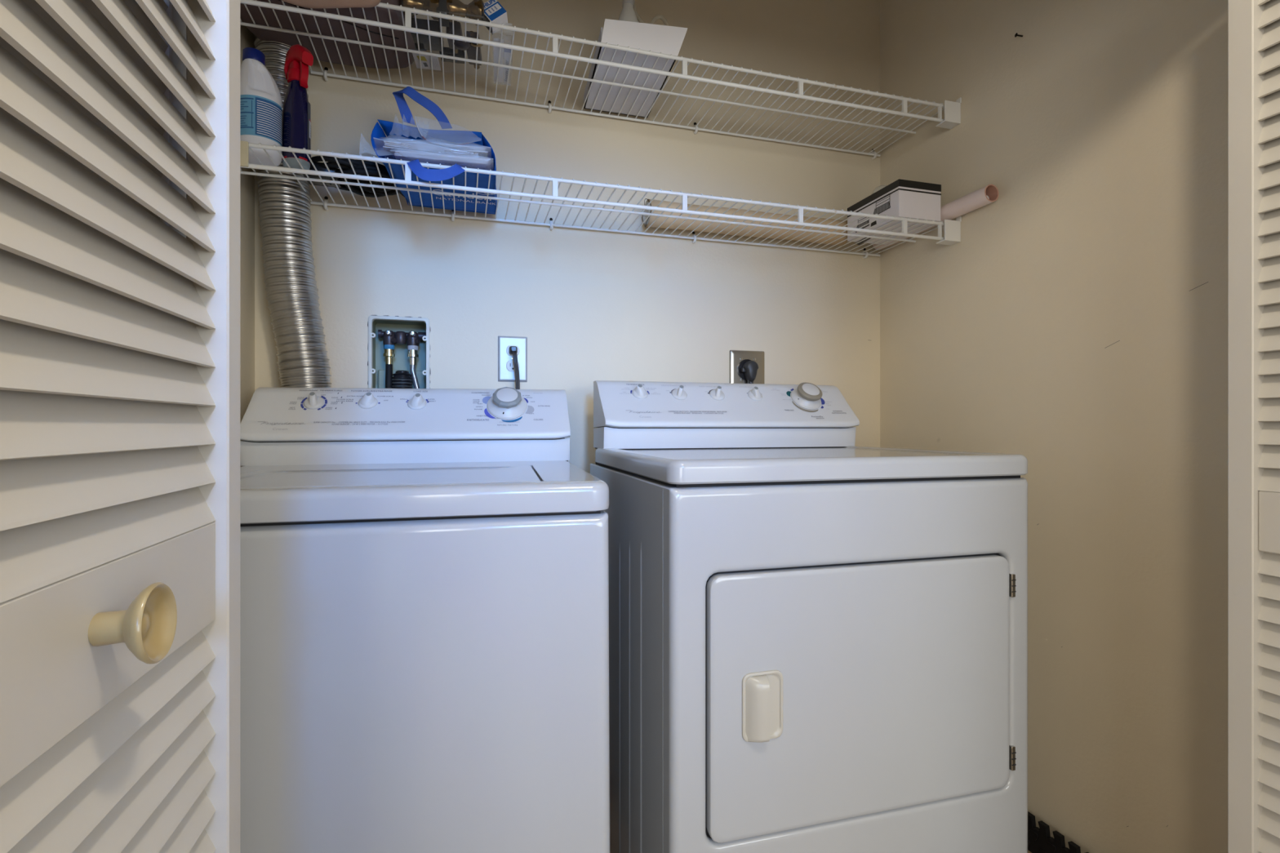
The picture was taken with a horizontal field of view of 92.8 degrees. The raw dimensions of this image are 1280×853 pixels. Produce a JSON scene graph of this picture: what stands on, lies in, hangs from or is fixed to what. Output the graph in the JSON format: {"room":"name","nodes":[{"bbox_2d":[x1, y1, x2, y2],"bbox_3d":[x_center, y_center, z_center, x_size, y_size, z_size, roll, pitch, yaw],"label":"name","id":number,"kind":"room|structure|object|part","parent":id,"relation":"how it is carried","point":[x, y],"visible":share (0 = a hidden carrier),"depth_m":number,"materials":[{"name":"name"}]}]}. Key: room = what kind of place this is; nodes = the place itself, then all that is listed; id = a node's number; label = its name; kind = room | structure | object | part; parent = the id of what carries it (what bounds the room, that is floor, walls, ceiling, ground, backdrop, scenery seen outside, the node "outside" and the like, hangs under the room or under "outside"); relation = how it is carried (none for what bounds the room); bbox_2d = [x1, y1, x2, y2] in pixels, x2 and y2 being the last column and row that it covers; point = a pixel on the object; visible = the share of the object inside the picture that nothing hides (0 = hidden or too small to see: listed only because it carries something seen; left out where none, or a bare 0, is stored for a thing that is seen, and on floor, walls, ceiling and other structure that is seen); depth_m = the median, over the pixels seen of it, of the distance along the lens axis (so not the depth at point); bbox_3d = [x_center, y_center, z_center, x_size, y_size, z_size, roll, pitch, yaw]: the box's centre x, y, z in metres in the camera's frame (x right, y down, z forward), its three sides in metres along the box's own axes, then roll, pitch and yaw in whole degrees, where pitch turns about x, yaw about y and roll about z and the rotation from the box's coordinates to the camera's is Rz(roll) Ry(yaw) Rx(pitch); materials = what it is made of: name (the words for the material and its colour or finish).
{"room":"laundry closet","nodes":[
{"label":"laundry closet","id":0,"kind":"room"},
{"bbox_2d":[240,21,254,466],"bbox_3d":[-0.813,-0.250,0.923,0.100,2.440,1.062,0,0,-16],"label":"wall","id":1,"kind":"structure","parent":0,"point":[246,37],"depth_m":1.39,"materials":[{"name":"beige paint"}]},
{"bbox_2d":[254,0,879,473],"bbox_3d":[-0.090,-0.250,1.740,1.947,2.440,0.100,0,0,-16],"label":"wall","id":2,"kind":"structure","parent":0,"point":[590,306],"depth_m":1.69,"materials":[{"name":"beige paint"}]},
{"bbox_2d":[253,35,332,387],"bbox_3d":[-0.799,-0.380,1.422,0.179,2.000,0.111,0,0,-16],"label":"duct","id":3,"kind":"object","parent":2,"relation":"attached to","point":[292,297],"visible":0.29,"depth_m":1.38,"materials":[{"name":"metal"}]},
{"bbox_2d":[367,315,431,388],"bbox_3d":[-0.617,-0.146,1.571,0.149,0.265,0.084,0,0,-16],"label":"outlet box","id":4,"kind":"object","parent":2,"relation":"attached to","point":[398,347],"visible":0.57,"depth_m":1.57,"materials":[{"name":"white plastic"}]},
{"bbox_2d":[497,335,527,382],"bbox_3d":[-0.336,-0.178,1.610,0.076,0.120,0.010,0,0,-16],"label":"wall outlet","id":5,"kind":"object","parent":2,"relation":"attached to","point":[506,371],"visible":0.72,"depth_m":1.61,"materials":[{"name":"plastic"}]},
{"bbox_2d":[506,360,519,371],"bbox_3d":[-0.335,-0.160,1.607,0.034,0.028,0.003,0,0,-16],"label":"receptacle","id":6,"kind":"object","parent":5,"relation":"attached to","point":[509,364],"depth_m":1.60,"materials":[{"name":"white plastic"}]},
{"bbox_2d":[506,345,519,355],"bbox_3d":[-0.335,-0.200,1.607,0.034,0.028,0.003,0,0,-16],"label":"receptacle","id":7,"kind":"object","parent":5,"relation":"attached to","point":[507,346],"depth_m":1.60,"materials":[{"name":"white plastic"}]},
{"bbox_2d":[508,346,519,389],"bbox_3d":[-0.328,-0.130,1.593,0.026,0.160,0.029,0,0,-16],"label":"power cord","id":8,"kind":"object","parent":5,"relation":"attached to","point":[513,350],"visible":0.86,"depth_m":1.58,"materials":[{"name":"black plastic"}]},
{"bbox_2d":[240,0,961,159],"bbox_3d":[-0.028,-0.842,1.534,1.743,0.070,0.331,0,0,-16],"label":"wire shelf","id":9,"kind":"object","parent":2,"relation":"attached to","point":[952,119],"visible":1,"depth_m":1.48,"materials":[{"name":"white metal"}]},
{"bbox_2d":[240,0,418,68],"bbox_3d":[-0.674,-0.930,1.322,0.364,0.226,0.292,0,0,-16],"label":"floor cushion","id":10,"kind":"object","parent":9,"relation":"on","point":[331,6],"visible":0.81,"depth_m":1.32,"materials":[{"name":"fabric"}]},
{"bbox_2d":[401,0,484,70],"bbox_3d":[-0.434,-0.887,1.379,0.184,0.070,0.220,0,0,-10],"label":"blister pack","id":11,"kind":"object","parent":9,"relation":"on","point":[474,10],"visible":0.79,"depth_m":1.35,"materials":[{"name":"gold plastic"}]},
{"bbox_3d":[-0.461,-0.894,1.292,0.079,0.049,0.049,0,0,-10],"label":"door knob","id":12,"kind":"part","parent":11,"relation":"part of","materials":[{"name":"gold metal"}]},
{"bbox_3d":[-0.420,-0.890,1.302,0.022,0.044,0.045,0,0,-10],"label":"latch plate","id":13,"kind":"part","parent":11,"relation":"part of","materials":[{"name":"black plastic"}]},
{"bbox_3d":[-0.375,-0.894,1.310,0.079,0.049,0.049,0,0,-10],"label":"door knob","id":14,"kind":"part","parent":11,"relation":"part of","materials":[{"name":"gold metal"}]},
{"bbox_2d":[484,0,511,84],"bbox_3d":[-0.323,-0.899,1.428,0.074,0.071,0.231,0,0,-5],"label":"package","id":15,"kind":"object","parent":9,"relation":"on","point":[494,12],"visible":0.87,"depth_m":1.34,"materials":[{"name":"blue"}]},
{"bbox_3d":[-0.032,-0.853,1.526,1.731,0.006,0.006,0,0,-16],"label":"deck rod","id":16,"kind":"part","parent":9,"relation":"part of","materials":[{"name":"white plastic"}]},
{"bbox_3d":[-0.019,-0.855,1.697,1.615,0.007,0.007,0,0,-16],"label":"rod","id":17,"kind":"part","parent":9,"relation":"part of","materials":[{"name":"white plastic"}]},
{"bbox_2d":[583,18,688,117],"bbox_3d":[-0.029,-0.891,1.528,0.203,0.063,0.305,0,0,-16],"label":"box","id":18,"kind":"object","parent":9,"relation":"on","point":[665,39],"visible":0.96,"depth_m":1.45,"materials":[{"name":"white cardboard"}]},
{"bbox_2d":[617,0,638,22],"bbox_3d":[-0.030,-0.981,1.512,0.070,0.226,0.070,0,0,-16],"label":"squeeze bottle","id":19,"kind":"object","parent":18,"relation":"in","point":[628,13],"visible":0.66,"depth_m":1.49,"materials":[{"name":"plastic"}]},
{"bbox_2d":[633,0,669,26],"bbox_3d":[0.026,-1.041,1.531,0.106,0.113,0.012,0,0,-8],"label":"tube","id":20,"kind":"object","parent":19,"relation":"attached to","point":[655,18],"visible":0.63,"depth_m":1.53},
{"bbox_3d":[-0.001,-0.856,1.390,1.713,0.008,0.008,0,0,-16],"label":"rail","id":21,"kind":"part","parent":9,"relation":"part of","materials":[{"name":"white plastic"}]},
{"bbox_2d":[240,140,961,258],"bbox_3d":[-0.028,-0.547,1.534,1.743,0.111,0.331,0,0,-16],"label":"wire shelf","id":22,"kind":"object","parent":2,"relation":"attached to","point":[952,228],"depth_m":1.44,"materials":[{"name":"white metal"}]},
{"bbox_2d":[240,47,282,166],"bbox_3d":[-0.784,-0.657,1.254,0.083,0.222,0.077,0,0,-16],"label":"detergent bottle","id":23,"kind":"object","parent":22,"relation":"on","point":[260,99],"visible":0.85,"depth_m":1.23,"materials":[{"name":"white plastic"}]},
{"bbox_2d":[281,44,313,169],"bbox_3d":[-0.722,-0.675,1.290,0.079,0.257,0.053,0,0,34],"label":"spray bottle","id":24,"kind":"object","parent":22,"relation":"on","point":[296,112],"visible":0.92,"depth_m":1.27,"materials":[{"name":"plastic"}]},
{"bbox_3d":[-0.640,-0.574,1.404,0.228,0.058,0.168,0,0,-16],"label":"cable coil","id":25,"kind":"part","parent":22,"relation":"part of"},
{"bbox_2d":[370,86,497,214],"bbox_3d":[-0.462,-0.627,1.402,0.273,0.250,0.319,0,0,-16],"label":"tote bag","id":26,"kind":"object","parent":22,"relation":"on","point":[392,130],"visible":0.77,"depth_m":1.38,"materials":[{"name":"blue fabric"}]},
{"bbox_3d":[-0.569,-0.607,1.395,0.037,0.120,0.275,0,0,-8],"label":"panel","id":27,"kind":"part","parent":26,"relation":"part of","materials":[{"name":"blue fabric"}]},
{"bbox_3d":[-0.485,-0.716,1.366,0.128,0.073,0.040,0,0,-25],"label":"handle","id":28,"kind":"part","parent":26,"relation":"part of","materials":[{"name":"blue fabric"}]},
{"bbox_3d":[-0.475,-0.643,1.464,0.264,0.094,0.192,0,0,-16],"label":"panel","id":29,"kind":"part","parent":26,"relation":"part of","materials":[{"name":"blue fabric"}]},
{"bbox_2d":[382,140,479,159],"bbox_3d":[-0.455,-0.594,1.337,0.226,0.037,0.144,0,0,-18],"label":"paper packet","id":30,"kind":"object","parent":26,"relation":"in","point":[390,147],"visible":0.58,"depth_m":1.29,"materials":[{"name":"white paper"}]},
{"bbox_2d":[387,137,487,158],"bbox_3d":[-0.445,-0.615,1.362,0.220,0.039,0.127,0,0,-13],"label":"paper packet","id":31,"kind":"object","parent":30,"relation":"on","point":[482,152],"visible":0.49,"depth_m":1.32,"materials":[{"name":"white paper"}]},
{"bbox_2d":[414,115,469,145],"bbox_3d":[-0.426,-0.651,1.361,0.143,0.079,0.053,0,0,-26],"label":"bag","id":32,"kind":"object","parent":31,"relation":"on","point":[415,116],"visible":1,"depth_m":1.33,"materials":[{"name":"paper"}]},
{"bbox_3d":[-0.426,-0.528,1.268,0.126,0.052,0.043,0,0,-16],"label":"handle","id":33,"kind":"part","parent":26,"relation":"part of","materials":[{"name":"blue fabric"}]},
{"bbox_3d":[-0.453,-0.549,1.416,0.245,0.005,0.252,0,0,-16],"label":"panel","id":34,"kind":"part","parent":26,"relation":"part of","materials":[{"name":"blue fabric"}]},
{"bbox_2d":[394,150,491,170],"bbox_3d":[-0.428,-0.575,1.338,0.207,0.029,0.125,0,0,-13],"label":"paper packet","id":35,"kind":"object","parent":26,"relation":"in","point":[433,158],"visible":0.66,"depth_m":1.30,"materials":[{"name":"white paper"}]},
{"bbox_3d":[-0.472,-0.574,1.550,0.210,0.056,0.029,0,0,-16],"label":"panel","id":36,"kind":"part","parent":26,"relation":"part of","materials":[{"name":"blue fabric"}]},
{"bbox_3d":[-0.359,-0.616,1.456,0.034,0.137,0.275,0,0,-12],"label":"panel","id":37,"kind":"part","parent":26,"relation":"part of","materials":[{"name":"blue fabric"}]},
{"bbox_3d":[-0.032,-0.537,1.526,1.731,0.006,0.006,0,0,-16],"label":"deck rod","id":38,"kind":"part","parent":22,"relation":"part of","materials":[{"name":"white plastic"}]},
{"bbox_3d":[-0.001,-0.501,1.390,1.713,0.009,0.008,0,0,-16],"label":"rail","id":39,"kind":"part","parent":22,"relation":"part of","materials":[{"name":"white plastic"}]},
{"bbox_3d":[-0.019,-0.540,1.697,1.615,0.007,0.007,0,0,-16],"label":"rod","id":40,"kind":"part","parent":22,"relation":"part of","materials":[{"name":"white plastic"}]},
{"bbox_3d":[-0.001,-0.541,1.390,1.713,0.008,0.008,0,0,-16],"label":"rail","id":41,"kind":"part","parent":22,"relation":"part of","materials":[{"name":"white plastic"}]},
{"bbox_2d":[641,198,847,245],"bbox_3d":[0.314,-0.585,1.757,0.629,0.074,0.075,0,0,-16],"label":"paper roll","id":42,"kind":"object","parent":22,"relation":"on","point":[669,220],"visible":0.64,"depth_m":1.72,"materials":[{"name":"beige paper"}]},
{"bbox_2d":[847,178,941,244],"bbox_3d":[0.705,-0.596,1.724,0.134,0.098,0.244,0,0,-16],"label":"storage box","id":43,"kind":"object","parent":22,"relation":"on","point":[905,198],"visible":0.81,"depth_m":1.62,"materials":[{"name":"white cardboard"}]},
{"bbox_2d":[872,183,999,249],"bbox_3d":[0.806,-0.575,1.705,0.044,0.044,0.428,0,0,-16],"label":"tube","id":44,"kind":"object","parent":22,"relation":"on","point":[989,193],"visible":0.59,"depth_m":1.55,"materials":[{"name":"beige cardboard"}]},
{"bbox_2d":[728,350,764,383],"bbox_3d":[0.318,-0.167,1.800,0.112,0.114,0.012,0,0,-16],"label":"dryer outlet","id":45,"kind":"object","parent":2,"relation":"attached to","point":[737,358],"visible":0.73,"depth_m":1.79,"materials":[{"name":"metal"}]},
{"bbox_2d":[737,359,751,380],"bbox_3d":[0.316,-0.167,1.795,0.062,0.062,0.004,0,0,-16],"label":"receptacle","id":46,"kind":"object","parent":45,"relation":"attached to","point":[740,375],"depth_m":1.79,"materials":[{"name":"black plastic"}]},
{"bbox_2d":[741,360,758,383],"bbox_3d":[0.321,-0.086,1.780,0.048,0.213,0.029,0,0,-16],"label":"plug","id":47,"kind":"object","parent":45,"relation":"attached to","point":[750,368],"visible":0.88,"depth_m":1.77,"materials":[{"name":"grey plastic"}]},
{"bbox_2d":[880,0,1227,852],"bbox_3d":[0.960,-0.250,1.441,0.100,2.440,1.062,0,0,-16],"label":"wall","id":48,"kind":"structure","parent":0,"point":[1100,131],"depth_m":1.28,"materials":[{"name":"beige paint"}]},
{"bbox_2d":[867,281,1208,826],"bbox_3d":[0.874,0.264,1.507,0.017,1.074,0.888,0,0,-19],"label":"wall marks","id":49,"kind":"structure","parent":48,"relation":"attached to","point":[1207,282],"depth_m":1.18,"materials":[{"name":"brown paint"}]},
{"bbox_3d":[0.477,1.020,-0.384,3.900,0.100,4.495,0,0,-16],"label":"floor","id":50,"kind":"structure","parent":0,"visible":0},
{"bbox_2d":[240,386,609,852],"bbox_3d":[-0.440,0.441,1.109,0.676,1.062,0.673,0,0,-13],"label":"washing machine","id":51,"kind":"object","parent":50,"relation":"on","point":[424,572],"visible":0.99,"depth_m":0.81,"materials":[{"name":"white metal"}]},
{"bbox_3d":[-0.702,-0.056,1.311,0.039,0.037,0.031,0,0,-13],"label":"selector knob","id":52,"kind":"part","parent":51,"relation":"part of","materials":[{"name":"white plastic"}]},
{"bbox_3d":[-0.597,-0.057,1.336,0.039,0.037,0.031,0,0,-13],"label":"selector knob","id":53,"kind":"part","parent":51,"relation":"part of","materials":[{"name":"white plastic"}]},
{"bbox_3d":[-0.414,0.084,0.984,0.484,0.012,0.357,0,0,-13],"label":"lid","id":54,"kind":"part","parent":51,"relation":"part of","materials":[{"name":"white metal"}]},
{"bbox_3d":[-0.496,-0.055,1.356,0.039,0.037,0.031,0,0,-13],"label":"selector knob","id":55,"kind":"part","parent":51,"relation":"part of","materials":[{"name":"white plastic"}]},
{"bbox_2d":[590,380,1027,852],"bbox_3d":[0.293,0.427,1.317,0.690,1.086,0.676,0,0,-15],"label":"dryer","id":56,"kind":"object","parent":50,"relation":"on","point":[818,639],"visible":1,"depth_m":1.02,"materials":[{"name":"white metal"}]},
{"bbox_3d":[0.001,-0.085,1.489,0.039,0.037,0.031,0,0,-15],"label":"selector knob","id":57,"kind":"part","parent":56,"relation":"part of","materials":[{"name":"white plastic"}]},
{"bbox_3d":[0.098,-0.084,1.515,0.039,0.037,0.031,0,0,-15],"label":"selector knob","id":58,"kind":"part","parent":56,"relation":"part of","materials":[{"name":"white plastic"}]},
{"bbox_3d":[0.196,-0.084,1.542,0.039,0.037,0.031,0,0,-15],"label":"selector knob","id":59,"kind":"part","parent":56,"relation":"part of","materials":[{"name":"white plastic"}]},
{"bbox_3d":[0.297,-0.084,1.570,0.039,0.037,0.031,0,0,-15],"label":"selector knob","id":60,"kind":"part","parent":56,"relation":"part of","materials":[{"name":"white plastic"}]},
{"bbox_3d":[0.194,0.438,0.948,0.070,0.108,0.018,0,0,-15],"label":"pull handle","id":61,"kind":"part","parent":56,"relation":"part of","materials":[{"name":"beige plastic"}]},
{"bbox_3d":[0.299,0.069,1.299,0.690,0.037,0.604,0,0,-15],"label":"panel","id":62,"kind":"part","parent":56,"relation":"part of","materials":[{"name":"white metal"}]},
{"bbox_3d":[0.382,0.437,1.017,0.573,0.413,0.016,0,0,-15],"label":"door","id":63,"kind":"part","parent":56,"relation":"part of","materials":[{"name":"white metal"}]},
{"bbox_2d":[1027,811,1088,852],"bbox_3d":[0.910,0.929,1.335,0.013,0.080,0.814,0,0,-16],"label":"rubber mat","id":64,"kind":"object","parent":50,"relation":"on","point":[1040,840],"visible":0.17,"depth_m":1.35,"materials":[{"name":"black rubber"}]},
{"bbox_3d":[0.186,-0.330,0.613,3.700,2.600,0.093,0,0,-16],"label":"wall","id":65,"kind":"structure","parent":0,"visible":0},
{"bbox_2d":[0,0,239,852],"bbox_3d":[-0.315,0.092,0.342,0.091,1.715,0.364,0,0,-16],"label":"door","id":66,"kind":"structure","parent":65,"relation":"in","point":[120,119],"depth_m":0.36,"materials":[{"name":"white paint"}]},
{"bbox_3d":[-0.309,0.117,0.344,0.017,0.081,0.306,0,0,-16],"label":"rail","id":67,"kind":"part","parent":66,"relation":"part of","materials":[{"name":"white paint"}]},
{"bbox_3d":[-0.282,0.110,0.337,0.031,0.044,0.044,0,0,-16],"label":"knob","id":68,"kind":"part","parent":66,"relation":"part of","materials":[{"name":"beige paint"}]},
{"bbox_2d":[1227,0,1279,852],"bbox_3d":[0.890,0.092,0.707,0.068,1.715,0.308,0,0,-16],"label":"door","id":69,"kind":"structure","parent":65,"relation":"in","point":[1253,25],"depth_m":0.82,"materials":[{"name":"white paint"}]},
{"bbox_3d":[0.874,0.127,0.702,0.017,0.081,0.250,0,0,-16],"label":"rail","id":70,"kind":"part","parent":69,"relation":"part of","materials":[{"name":"white paint"}]}
]}

